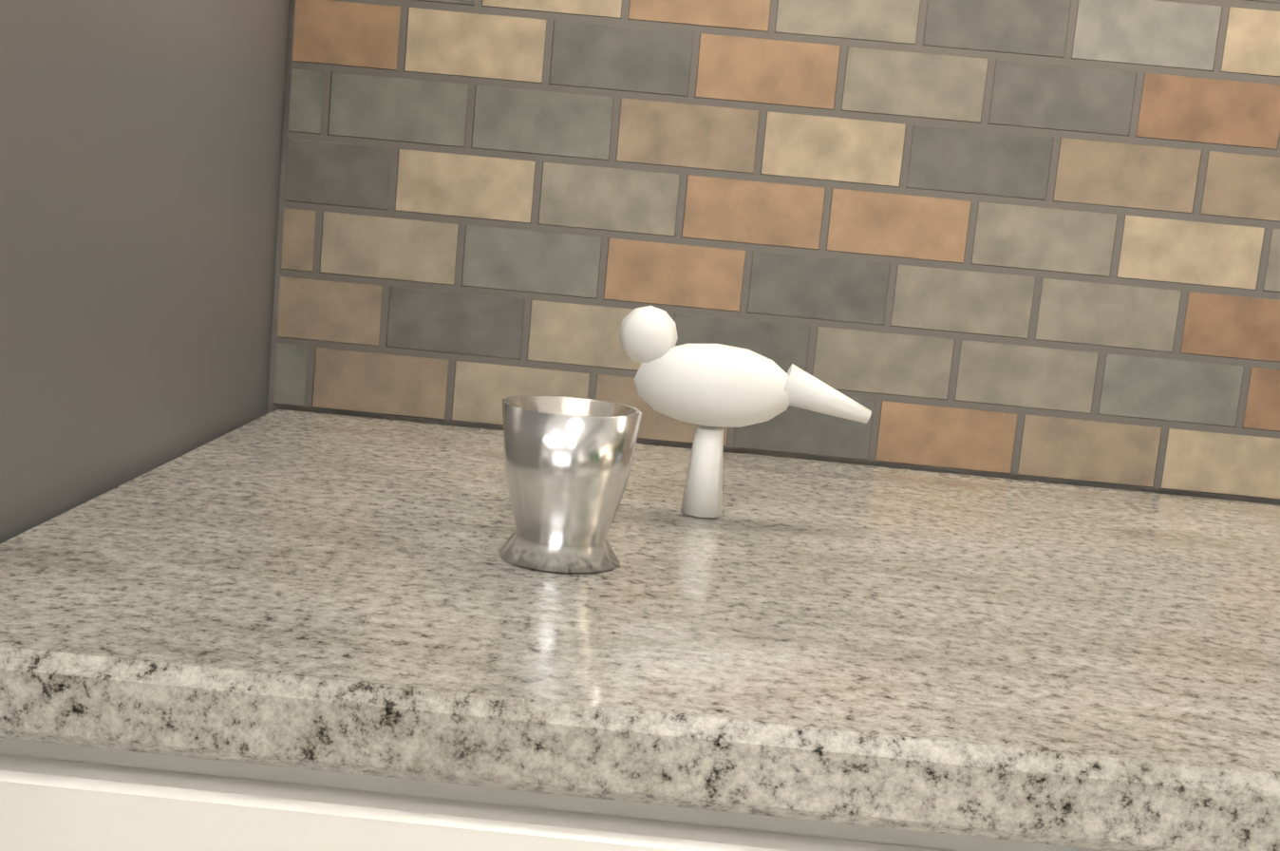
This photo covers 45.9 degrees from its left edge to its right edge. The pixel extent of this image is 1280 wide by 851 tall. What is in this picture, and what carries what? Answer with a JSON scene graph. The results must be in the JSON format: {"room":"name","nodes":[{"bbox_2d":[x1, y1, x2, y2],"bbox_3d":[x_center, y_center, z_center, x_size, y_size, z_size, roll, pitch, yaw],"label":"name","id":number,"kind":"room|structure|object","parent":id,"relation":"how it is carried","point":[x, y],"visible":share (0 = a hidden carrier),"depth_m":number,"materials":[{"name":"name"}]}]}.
{"room":"kitchen","nodes":[
{"label":"kitchen","id":0,"kind":"room"},
{"bbox_2d":[267,0,1279,505],"bbox_3d":[0.254,-0.307,1.205,2.870,2.450,0.250,5,8,1],"label":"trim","id":1,"kind":"structure","parent":0,"point":[272,406],"depth_m":1.13,"materials":[{"name":"slate stone tile"},{"name":"grout"}]},
{"bbox_2d":[273,0,1279,500],"bbox_3d":[0.566,-0.189,1.077,1.640,0.508,0.014,5,8,1],"label":"backsplash","id":2,"kind":"structure","parent":1,"relation":"attached to","point":[1031,237],"depth_m":1.07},
{"label":"floor","id":3,"kind":"structure","parent":0,"visible":0},
{"bbox_2d":[0,0,289,543],"bbox_3d":[-0.745,-0.013,0.756,0.910,1.822,0.778,5,8,1],"label":"wall","id":4,"kind":"structure","parent":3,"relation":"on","point":[141,146],"depth_m":0.82,"materials":[{"name":"grey paint"}]},
{"bbox_2d":[0,709,1279,850],"bbox_3d":[0.064,0.526,0.900,0.765,0.865,0.602,5,8,1],"label":"base cabinet","id":5,"kind":"object","parent":3,"relation":"on","point":[67,783],"depth_m":0.55,"materials":[{"name":"white"}]},
{"bbox_2d":[0,409,1279,838],"bbox_3d":[0.541,0.125,0.811,1.662,0.034,0.598,5,8,1],"label":"countertop","id":6,"kind":"structure","parent":5,"relation":"on","point":[928,637],"depth_m":0.64,"materials":[{"name":"beige stone"}]},
{"bbox_2d":[498,395,641,572],"bbox_3d":[-0.036,0.028,0.734,0.068,0.075,0.066,5,8,1],"label":"cup","id":7,"kind":"object","parent":6,"relation":"on","point":[568,460],"visible":1,"depth_m":0.71,"materials":[{"name":"silver"}]},
{"bbox_2d":[618,305,871,517],"bbox_3d":[0.058,-0.005,0.867,0.148,0.117,0.048,5,8,1],"label":"bird figurine","id":8,"kind":"object","parent":6,"relation":"on","point":[709,386],"visible":1,"depth_m":0.85,"materials":[{"name":"white ceramic"}]}
]}

